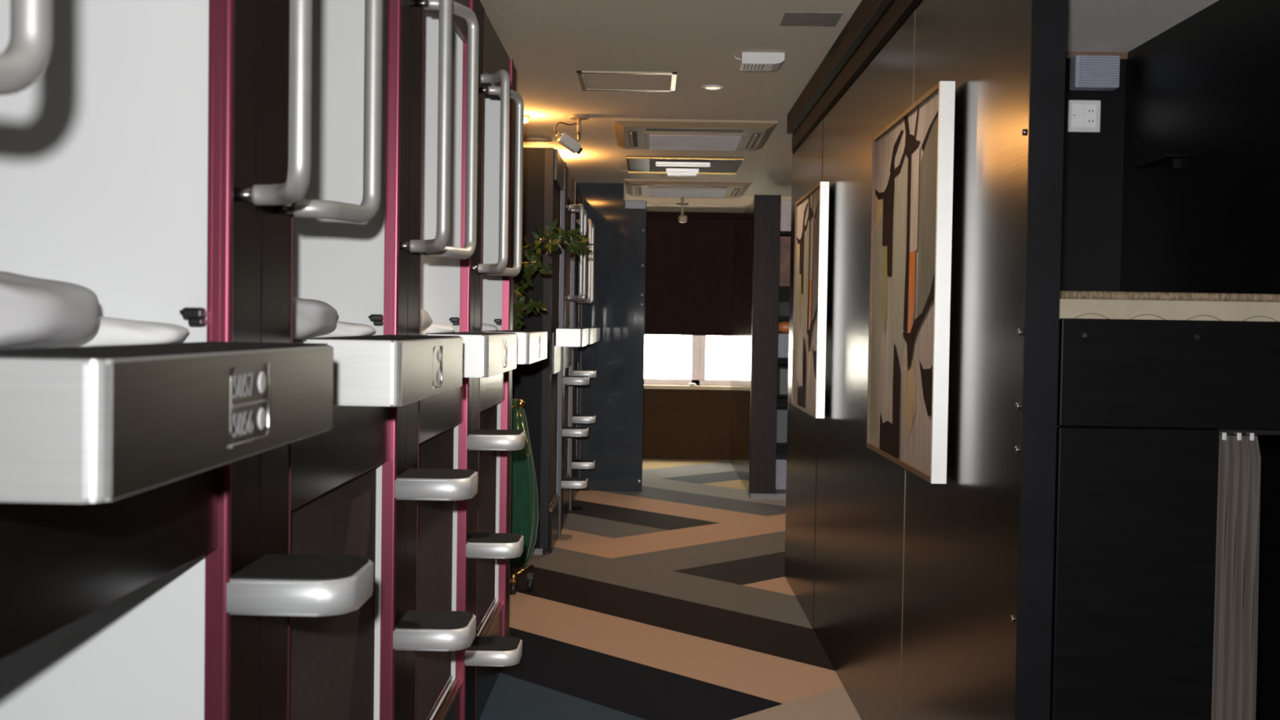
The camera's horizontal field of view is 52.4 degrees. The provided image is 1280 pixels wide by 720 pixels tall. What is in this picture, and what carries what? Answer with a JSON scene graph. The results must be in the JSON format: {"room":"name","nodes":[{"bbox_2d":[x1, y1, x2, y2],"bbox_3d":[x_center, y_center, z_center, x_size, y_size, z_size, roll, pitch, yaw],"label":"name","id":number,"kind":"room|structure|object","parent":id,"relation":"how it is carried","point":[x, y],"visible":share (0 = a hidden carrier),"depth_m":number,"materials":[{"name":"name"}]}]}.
{"room":"capsule hotel corridor","nodes":[
{"label":"capsule hotel corridor","id":0,"kind":"room"},
{"bbox_2d":[512,146,554,555],"bbox_3d":[-1.513,-0.058,7.005,2.071,2.187,0.056,1,2,0],"label":"wall","id":1,"kind":"structure","parent":0,"point":[531,383],"depth_m":6.97,"materials":[{"name":"black wood"}]},
{"bbox_2d":[576,182,646,491],"bbox_3d":[-0.247,-0.168,9.710,0.562,2.299,0.090,1,2,2],"label":"wall","id":2,"kind":"structure","parent":0,"point":[615,394],"depth_m":9.71,"materials":[{"name":"grey metal"}]},
{"bbox_2d":[479,458,861,719],"bbox_3d":[0.020,1.165,5.334,5.240,0.120,13.800,1,2,0],"label":"floor","id":3,"kind":"structure","parent":0,"point":[673,598],"depth_m":5.54,"materials":[{"name":"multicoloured carpet"}]},
{"bbox_2d":[0,0,53,95],"bbox_3d":[-1.363,0.125,0.329,2.013,2.190,1.091,1,2,0],"label":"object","id":4,"kind":"structure","parent":3,"relation":"on","point":[26,56],"depth_m":0.83,"materials":[{"name":"metal"}]},
{"bbox_2d":[0,0,382,719],"bbox_3d":[-1.355,0.097,1.364,2.013,2.190,1.091,1,2,0],"label":"bunk bed","id":5,"kind":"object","parent":3,"relation":"on","point":[157,164],"depth_m":1.57,"materials":[{"name":"white plastic"}]},
{"bbox_3d":[-1.419,0.017,1.213,1.745,0.054,0.722,1,2,0],"label":"mattress","id":6,"kind":"object","parent":5,"relation":"in","visible":0},
{"bbox_2d":[0,271,98,349],"bbox_3d":[-0.905,-0.054,1.327,0.671,0.097,0.210,1,2,0],"label":"pillow","id":7,"kind":"object","parent":6,"relation":"on","point":[36,313],"visible":0.94,"depth_m":1.28,"materials":[{"name":"white fabric"}]},
{"bbox_2d":[39,316,188,348],"bbox_3d":[-0.829,-0.034,1.512,0.599,0.050,0.106,1,2,0],"label":"pillow","id":8,"kind":"object","parent":6,"relation":"on","point":[108,331],"visible":0.33,"depth_m":1.47,"materials":[{"name":"white fabric"}]},
{"bbox_2d":[288,0,479,719],"bbox_3d":[-1.347,0.068,2.398,2.013,2.190,1.091,1,2,0],"label":"bunk bed","id":9,"kind":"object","parent":3,"relation":"on","point":[358,484],"depth_m":2.60,"materials":[{"name":"white plastic"}]},
{"bbox_2d":[288,466,376,719],"bbox_3d":[-0.541,0.535,2.257,0.006,0.818,0.734,1,2,0],"label":"blind","id":10,"kind":"object","parent":9,"relation":"hanging from","point":[333,658],"depth_m":2.31,"materials":[{"name":"brown fabric"}]},
{"bbox_3d":[-1.411,-0.011,2.247,1.745,0.054,0.722,1,2,0],"label":"mattress","id":11,"kind":"object","parent":9,"relation":"in","visible":0},
{"bbox_2d":[292,296,337,340],"bbox_3d":[-0.896,-0.083,2.361,0.679,0.097,0.211,1,2,0],"label":"quilt","id":12,"kind":"object","parent":11,"relation":"on","point":[310,317],"visible":0.16,"depth_m":2.30,"materials":[{"name":"white fabric"}]},
{"bbox_2d":[292,320,375,341],"bbox_3d":[-0.821,-0.062,2.545,0.605,0.049,0.106,1,2,0],"label":"pillow","id":13,"kind":"object","parent":11,"relation":"on","point":[342,328],"visible":0.12,"depth_m":2.51,"materials":[{"name":"white fabric"}]},
{"bbox_2d":[416,0,524,719],"bbox_3d":[-1.339,0.040,3.433,2.013,2.190,1.091,1,2,0],"label":"bunk bed","id":14,"kind":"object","parent":3,"relation":"on","point":[451,544],"depth_m":3.63,"materials":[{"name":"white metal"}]},
{"bbox_2d":[416,426,453,719],"bbox_3d":[-0.533,0.507,3.291,0.006,0.818,0.734,1,2,0],"label":"blind","id":15,"kind":"object","parent":14,"relation":"hanging from","point":[435,577],"depth_m":3.37,"materials":[{"name":"brown fabric"}]},
{"bbox_3d":[-1.403,-0.040,3.282,1.745,0.054,0.722,1,2,0],"label":"mattress","id":16,"kind":"object","parent":14,"relation":"in","visible":0},
{"bbox_2d":[420,308,432,331],"bbox_3d":[-0.889,-0.111,3.395,0.683,0.097,0.221,1,2,0],"label":"quilt","id":17,"kind":"object","parent":16,"relation":"on","point":[426,320],"visible":0.04,"depth_m":3.37,"materials":[{"name":"white fabric"}]},
{"bbox_2d":[420,322,454,335],"bbox_3d":[-0.812,-0.090,3.581,0.607,0.049,0.104,1,2,0],"label":"pillow","id":18,"kind":"object","parent":16,"relation":"on","point":[434,327],"visible":0.09,"depth_m":3.54,"materials":[{"name":"white fabric"}]},
{"bbox_2d":[475,12,547,719],"bbox_3d":[-1.335,0.014,4.402,2.008,2.190,0.960,1,2,0],"label":"bunk bed","id":19,"kind":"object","parent":3,"relation":"on","point":[497,291],"depth_m":4.66,"materials":[{"name":"white plastic"}]},
{"bbox_2d":[476,404,497,628],"bbox_3d":[-0.525,0.479,4.326,0.006,0.818,0.734,1,2,0],"label":"blind","id":20,"kind":"object","parent":19,"relation":"hanging from","point":[487,494],"depth_m":4.45,"materials":[{"name":"brown fabric"}]},
{"bbox_3d":[-1.395,-0.068,4.317,1.745,0.054,0.722,1,2,0],"label":"mattress","id":21,"kind":"object","parent":19,"relation":"in","visible":0},
{"bbox_2d":[480,323,497,332],"bbox_3d":[-0.804,-0.118,4.614,0.604,0.050,0.104,1,2,0],"label":"pillow","id":22,"kind":"object","parent":21,"relation":"on","point":[485,326],"visible":0.09,"depth_m":4.58,"materials":[{"name":"white fabric"}]},
{"bbox_2d":[510,399,538,594],"bbox_3d":[-0.601,0.628,6.111,0.272,0.892,0.288,2,2,34],"label":"stand","id":23,"kind":"object","parent":3,"relation":"on","point":[524,491],"visible":0.56,"depth_m":6.06,"materials":[{"name":"green fabric"}]},
{"bbox_2d":[513,217,596,330],"bbox_3d":[-0.555,0.241,5.556,0.727,1.698,0.324,1,2,0],"label":"potted plant","id":24,"kind":"object","parent":3,"relation":"on","point":[578,242],"visible":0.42,"depth_m":5.46,"materials":[{"name":"green plant"}]},
{"bbox_2d":[548,148,589,553],"bbox_3d":[-1.308,-0.070,7.481,2.013,2.190,0.941,1,2,0],"label":"bunk bed","id":25,"kind":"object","parent":3,"relation":"on","point":[562,337],"depth_m":7.54,"materials":[{"name":"white metal"}]},
{"bbox_2d":[549,359,558,504],"bbox_3d":[-0.490,0.397,7.340,0.006,0.818,0.584,1,2,0],"label":"blind","id":26,"kind":"object","parent":25,"relation":"hanging from","point":[553,475],"depth_m":7.36,"materials":[{"name":"brown fabric"}]},
{"bbox_2d":[551,178,560,332],"bbox_3d":[-0.475,-0.590,7.312,0.006,0.963,0.584,1,2,0],"label":"blind","id":27,"kind":"object","parent":25,"relation":"hanging from","point":[556,298],"depth_m":7.35,"materials":[{"name":"brown fabric"}]},
{"bbox_2d":[563,169,596,524],"bbox_3d":[-1.301,-0.096,8.441,2.013,2.190,1.091,1,2,0],"label":"bunk bed","id":28,"kind":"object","parent":3,"relation":"on","point":[570,464],"depth_m":8.63,"materials":[{"name":"white metal"}]},
{"bbox_2d":[564,366,568,477],"bbox_3d":[-0.483,0.371,8.299,0.006,0.818,0.734,1,2,0],"label":"blind","id":29,"kind":"object","parent":28,"relation":"hanging from","point":[566,371],"depth_m":8.50,"materials":[{"name":"brown fabric"}]},
{"bbox_2d":[565,200,571,328],"bbox_3d":[-0.467,-0.616,8.272,0.006,0.963,0.734,1,2,0],"label":"blind","id":30,"kind":"object","parent":28,"relation":"hanging from","point":[568,313],"depth_m":8.47,"materials":[{"name":"brown fabric"}]},
{"bbox_2d":[573,188,599,502],"bbox_3d":[-1.296,-0.120,9.348,2.008,2.193,0.836,1,2,0],"label":"bunk bed","id":31,"kind":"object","parent":3,"relation":"on","point":[580,200],"depth_m":9.58,"materials":[{"name":"white metal"}]},
{"bbox_2d":[573,362,577,459],"bbox_3d":[-0.475,0.343,9.334,0.006,0.818,0.734,1,2,0],"label":"blind","id":32,"kind":"object","parent":31,"relation":"hanging from","point":[575,424],"depth_m":9.60,"materials":[{"name":"brown fabric"}]},
{"bbox_2d":[575,215,579,327],"bbox_3d":[-0.459,-0.644,9.307,0.006,0.963,0.734,1,2,0],"label":"blind","id":33,"kind":"object","parent":31,"relation":"hanging from","point":[577,308],"depth_m":9.50,"materials":[{"name":"brown fabric"}]},
{"bbox_2d":[776,231,791,455],"bbox_3d":[1.263,-0.114,9.756,0.520,2.145,0.410,1,2,0],"label":"storage rack","id":34,"kind":"object","parent":3,"relation":"on","point":[784,295],"visible":0.02,"depth_m":9.94,"materials":[{"name":"black metal"}]},
{"bbox_2d":[775,455,786,489],"bbox_3d":[1.175,0.845,9.758,0.365,0.224,0.320,1,2,0],"label":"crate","id":35,"kind":"object","parent":34,"relation":"on","point":[781,460],"visible":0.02,"depth_m":9.60,"materials":[{"name":"grey plastic"}]},
{"bbox_2d":[776,443,786,446],"bbox_3d":[1.236,0.623,9.769,0.490,0.020,0.395,1,2,0],"label":"shelf","id":36,"kind":"object","parent":34,"relation":"attached to","point":[777,444],"depth_m":9.57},
{"bbox_2d":[776,406,787,443],"bbox_3d":[1.156,0.487,9.748,0.315,0.249,0.320,1,2,0],"label":"bin","id":37,"kind":"object","parent":34,"relation":"on","point":[782,411],"visible":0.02,"depth_m":9.59,"materials":[{"name":"grey plastic"}]},
{"bbox_2d":[777,397,787,401],"bbox_3d":[1.241,0.293,9.760,0.490,0.020,0.395,1,2,0],"label":"shelf","id":38,"kind":"object","parent":34,"relation":"attached to","point":[778,399],"depth_m":9.56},
{"bbox_2d":[777,363,788,398],"bbox_3d":[1.161,0.157,9.739,0.315,0.249,0.320,1,2,0],"label":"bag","id":39,"kind":"object","parent":34,"relation":"on","point":[783,369],"visible":0.11,"depth_m":9.58,"materials":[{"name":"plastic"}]},
{"bbox_2d":[777,357,788,360],"bbox_3d":[1.246,-0.006,9.752,0.490,0.020,0.395,1,2,0],"label":"shelf","id":40,"kind":"object","parent":34,"relation":"attached to","point":[779,358],"depth_m":9.55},
{"bbox_2d":[777,333,789,357],"bbox_3d":[1.165,-0.108,9.732,0.315,0.179,0.320,1,2,0],"label":"drawer box","id":41,"kind":"object","parent":34,"relation":"on","point":[783,339],"visible":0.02,"depth_m":9.57,"materials":[{"name":"grey plastic"}]},
{"bbox_2d":[778,320,789,333],"bbox_3d":[1.094,-0.243,9.649,0.170,0.090,0.120,1,2,0],"label":"bowl","id":42,"kind":"object","parent":41,"relation":"on","point":[784,326],"visible":0.43,"depth_m":9.60,"materials":[{"name":"orange ceramic"}]},
{"bbox_2d":[778,301,789,317],"bbox_3d":[1.194,-0.377,9.724,0.365,0.119,0.320,1,2,0],"label":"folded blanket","id":43,"kind":"object","parent":34,"relation":"on","point":[784,306],"visible":0.11,"depth_m":9.57,"materials":[{"name":"grey fabric"}]},
{"bbox_2d":[778,317,789,319],"bbox_3d":[1.251,-0.306,9.743,0.490,0.020,0.395,1,2,0],"label":"shelf","id":44,"kind":"object","parent":34,"relation":"attached to","point":[780,318],"depth_m":9.55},
{"bbox_2d":[779,235,791,286],"bbox_3d":[1.174,-0.730,9.645,0.315,0.370,0.020,1,2,0],"label":"panel","id":45,"kind":"object","parent":34,"relation":"attached to","point":[785,242],"visible":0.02,"depth_m":9.64,"materials":[{"name":"brown wood"}]},
{"bbox_2d":[780,231,791,236],"bbox_3d":[1.261,-0.936,9.726,0.490,0.020,0.395,1,2,0],"label":"shelf","id":46,"kind":"object","parent":34,"relation":"attached to","point":[787,233],"depth_m":9.53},
{"bbox_2d":[780,200,791,231],"bbox_3d":[1.180,-1.063,9.706,0.315,0.228,0.320,1,2,0],"label":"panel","id":47,"kind":"object","parent":34,"relation":"on","point":[785,207],"visible":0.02,"depth_m":9.55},
{"bbox_2d":[1049,318,1279,719],"bbox_3d":[1.227,0.537,3.514,0.889,1.274,2.182,1,2,0],"label":"counter","id":48,"kind":"object","parent":3,"relation":"on","point":[1144,406],"visible":0.92,"depth_m":2.42,"materials":[{"name":"wood"}]},
{"bbox_2d":[1059,290,1279,321],"bbox_3d":[1.244,-0.100,3.497,0.902,0.102,2.144,1,2,0],"label":"mattress","id":49,"kind":"object","parent":48,"relation":"on","point":[1073,304],"visible":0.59,"depth_m":2.44,"materials":[{"name":"beige fabric"}]},
{"bbox_2d":[1211,432,1261,719],"bbox_3d":[1.116,0.653,2.480,0.115,1.034,0.035,1,2,0],"label":"curtain","id":50,"kind":"object","parent":48,"relation":"hanging from","point":[1234,671],"visible":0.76,"depth_m":2.47,"materials":[{"name":"grey fabric"}]},
{"bbox_2d":[480,0,862,213],"bbox_3d":[0.058,-1.253,5.268,5.440,0.120,14.000,1,2,0],"label":"ceiling","id":51,"kind":"structure","parent":0,"point":[548,42],"depth_m":5.28,"materials":[{"name":"paint"}]},
{"bbox_2d":[524,114,529,123],"bbox_3d":[-0.588,-1.221,6.594,0.060,0.038,0.060,1,2,0],"label":"spotlight","id":52,"kind":"object","parent":51,"relation":"in","point":[526,117],"visible":0.52,"depth_m":6.58,"materials":[{"name":"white metal"}]},
{"bbox_2d":[523,137,551,143],"bbox_3d":[-0.591,-1.256,7.463,0.170,0.016,0.170,1,2,0],"label":"ceiling vent","id":53,"kind":"object","parent":51,"relation":"in","point":[530,140],"visible":0.94,"depth_m":7.42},
{"bbox_2d":[554,114,589,154],"bbox_3d":[-0.339,-1.137,6.554,0.175,0.196,0.104,0,2,-35],"label":"security camera","id":54,"kind":"object","parent":51,"relation":"attached to","point":[564,140],"visible":1,"depth_m":6.54,"materials":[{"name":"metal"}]},
{"bbox_2d":[576,71,676,92],"bbox_3d":[-0.053,-1.201,5.610,0.418,0.007,0.420,1,2,0],"label":"access hatch","id":55,"kind":"object","parent":51,"relation":"attached to","point":[617,81],"visible":1,"depth_m":5.59,"materials":[{"name":"metal"}]},
{"bbox_2d":[675,197,688,222],"bbox_3d":[0.340,-1.214,10.414,0.100,0.230,0.110,1,2,0],"label":"spotlight","id":56,"kind":"object","parent":51,"relation":"attached to","point":[682,219],"visible":0.98,"depth_m":10.38,"materials":[{"name":"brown metal"}]},
{"bbox_2d":[626,155,744,176],"bbox_3d":[0.284,-1.261,8.502,0.735,0.035,0.790,1,2,0],"label":"recessed light","id":57,"kind":"object","parent":51,"relation":"in","point":[670,166],"visible":1,"depth_m":8.41,"materials":[{"name":"gold metal"}]},
{"bbox_2d":[624,178,751,198],"bbox_3d":[0.352,-1.290,9.856,0.920,0.049,0.940,1,2,0],"label":"air conditioner","id":58,"kind":"object","parent":51,"relation":"attached to","point":[634,187],"visible":1,"depth_m":9.61,"materials":[{"name":"plastic"}]},
{"bbox_2d":[649,188,727,198],"bbox_3d":[0.362,-1.272,9.927,0.570,0.007,0.571,1,2,0],"label":"grille","id":59,"kind":"object","parent":58,"relation":"attached to","point":[664,193],"depth_m":9.87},
{"bbox_2d":[613,118,777,151],"bbox_3d":[0.287,-1.215,7.103,0.842,0.049,0.930,1,2,0],"label":"air conditioner","id":60,"kind":"object","parent":51,"relation":"attached to","point":[630,133],"visible":1,"depth_m":6.89,"materials":[{"name":"plastic"}]},
{"bbox_2d":[648,134,742,151],"bbox_3d":[0.297,-1.198,7.173,0.492,0.007,0.561,1,2,0],"label":"grille","id":61,"kind":"object","parent":60,"relation":"attached to","point":[659,142],"depth_m":7.15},
{"bbox_2d":[701,84,724,90],"bbox_3d":[0.321,-1.198,5.722,0.100,0.007,0.100,1,2,0],"label":"recessed light","id":62,"kind":"object","parent":51,"relation":"in","point":[713,87],"visible":1,"depth_m":5.71,"materials":[{"name":"white plastic"}]},
{"bbox_2d":[733,52,784,71],"bbox_3d":[0.459,-1.159,5.057,0.193,0.045,0.140,1,2,0],"label":"alarm box","id":63,"kind":"object","parent":51,"relation":"attached to","point":[748,61],"visible":1,"depth_m":4.99,"materials":[{"name":"white plastic"}]},
{"bbox_2d":[779,11,843,26],"bbox_3d":[0.581,-1.160,4.425,0.193,0.004,0.192,1,2,0],"label":"ceiling vent","id":64,"kind":"object","parent":51,"relation":"in","point":[789,18],"visible":1,"depth_m":4.41,"materials":[{"name":"grey metal"}]},
{"bbox_2d":[642,211,730,460],"bbox_3d":[0.092,-0.231,12.173,5.240,2.300,0.150,1,2,0],"label":"wall","id":65,"kind":"structure","parent":0,"point":[678,424],"depth_m":12.12,"materials":[{"name":"brown paint"}]},
{"bbox_2d":[643,384,730,390],"bbox_3d":[0.614,0.258,12.087,1.800,0.035,0.100,1,2,0],"label":"trim","id":66,"kind":"structure","parent":65,"relation":"attached to","point":[646,386],"depth_m":12.04,"materials":[{"name":"beige paint"}]},
{"bbox_2d":[644,335,730,386],"bbox_3d":[0.625,-0.442,12.153,1.740,1.360,0.070,1,2,0],"label":"window","id":67,"kind":"structure","parent":65,"relation":"in","point":[699,342],"depth_m":12.14,"materials":[{"name":"wood"}]},
{"bbox_2d":[644,211,742,336],"bbox_3d":[0.630,-0.795,12.038,1.840,1.138,0.060,1,2,0],"label":"roller shade","id":68,"kind":"object","parent":65,"relation":"attached to","point":[689,265],"visible":0.31,"depth_m":12.05,"materials":[{"name":"brown fabric"}]},
{"bbox_2d":[728,199,754,491],"bbox_3d":[0.852,-0.124,10.704,0.035,2.190,2.620,1,2,0],"label":"wall","id":69,"kind":"structure","parent":0,"point":[743,228],"depth_m":10.63,"materials":[{"name":"brown laminate"}]},
{"bbox_2d":[626,193,791,208],"bbox_3d":[0.992,-1.286,10.587,2.210,0.075,0.250,1,2,0],"label":"trim","id":70,"kind":"structure","parent":69,"relation":"attached to","point":[744,202],"depth_m":10.47,"materials":[{"name":"beige paint"}]},
{"bbox_2d":[747,195,786,500],"bbox_3d":[1.138,-0.087,9.478,0.665,2.193,0.270,1,2,0],"label":"wall pillar","id":71,"kind":"structure","parent":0,"point":[766,211],"depth_m":9.35,"materials":[{"name":"black wood"}]},
{"bbox_2d":[784,0,1066,719],"bbox_3d":[0.742,-0.009,4.453,0.096,2.299,4.086,1,2,0],"label":"wall partition","id":72,"kind":"structure","parent":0,"point":[925,600],"depth_m":2.95,"materials":[{"name":"brown metal"}]},
{"bbox_2d":[791,181,829,418],"bbox_3d":[0.713,-0.241,5.430,0.049,0.910,0.860,1,2,0],"label":"painting","id":73,"kind":"object","parent":72,"relation":"attached to","point":[811,210],"visible":1,"depth_m":5.27,"materials":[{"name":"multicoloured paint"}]},
{"bbox_2d":[866,80,955,484],"bbox_3d":[0.697,-0.185,3.386,0.049,0.910,0.890,1,2,0],"label":"painting","id":74,"kind":"object","parent":72,"relation":"attached to","point":[913,156],"visible":1,"depth_m":3.22,"materials":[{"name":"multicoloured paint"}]},
{"bbox_2d":[1056,58,1125,426],"bbox_3d":[1.273,-0.005,4.612,0.961,2.298,0.040,1,2,0],"label":"wall","id":75,"kind":"structure","parent":0,"point":[1093,162],"depth_m":4.57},
{"bbox_2d":[1067,99,1101,132],"bbox_3d":[1.558,-0.855,4.560,0.113,0.112,0.014,1,2,0],"label":"wall socket","id":76,"kind":"object","parent":75,"relation":"attached to","point":[1083,116],"visible":1,"depth_m":4.55,"materials":[{"name":"white plastic"}]},
{"bbox_2d":[1071,103,1084,127],"bbox_3d":[1.535,-0.856,4.556,0.042,0.081,0.004,1,2,0],"label":"rocker switch","id":77,"kind":"object","parent":76,"relation":"attached to","point":[1077,109],"depth_m":4.55,"materials":[{"name":"white plastic"}]},
{"bbox_2d":[1069,54,1119,90],"bbox_3d":[1.578,-0.996,4.512,0.152,0.111,0.070,1,2,0],"label":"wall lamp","id":78,"kind":"object","parent":75,"relation":"attached to","point":[1087,73],"visible":1,"depth_m":4.48,"materials":[{"name":"white plastic"}]},
{"bbox_2d":[1065,51,1128,59],"bbox_3d":[1.260,-1.072,4.556,0.891,0.023,0.015,1,2,0],"label":"trim","id":79,"kind":"structure","parent":75,"relation":"attached to","point":[1123,55],"depth_m":4.54,"materials":[{"name":"brown wood"}]},
{"bbox_2d":[1066,0,1218,52],"bbox_3d":[1.252,-1.071,3.478,0.891,0.034,2.170,1,2,0],"label":"ceiling","id":80,"kind":"structure","parent":0,"point":[1091,25],"depth_m":4.08,"materials":[{"name":"paint"}]},
{"bbox_2d":[1120,0,1279,719],"bbox_3d":[1.712,0.033,3.489,0.066,2.298,2.200,1,2,0],"label":"wall","id":81,"kind":"structure","parent":0,"point":[1206,88],"depth_m":3.80,"materials":[{"name":"brown metal"}]},
{"bbox_2d":[1133,154,1187,169],"bbox_3d":[1.668,-0.622,4.172,0.054,0.038,0.300,1,2,0],"label":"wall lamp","id":82,"kind":"object","parent":81,"relation":"attached to","point":[1174,161],"visible":1,"depth_m":4.09,"materials":[{"name":"black metal"}]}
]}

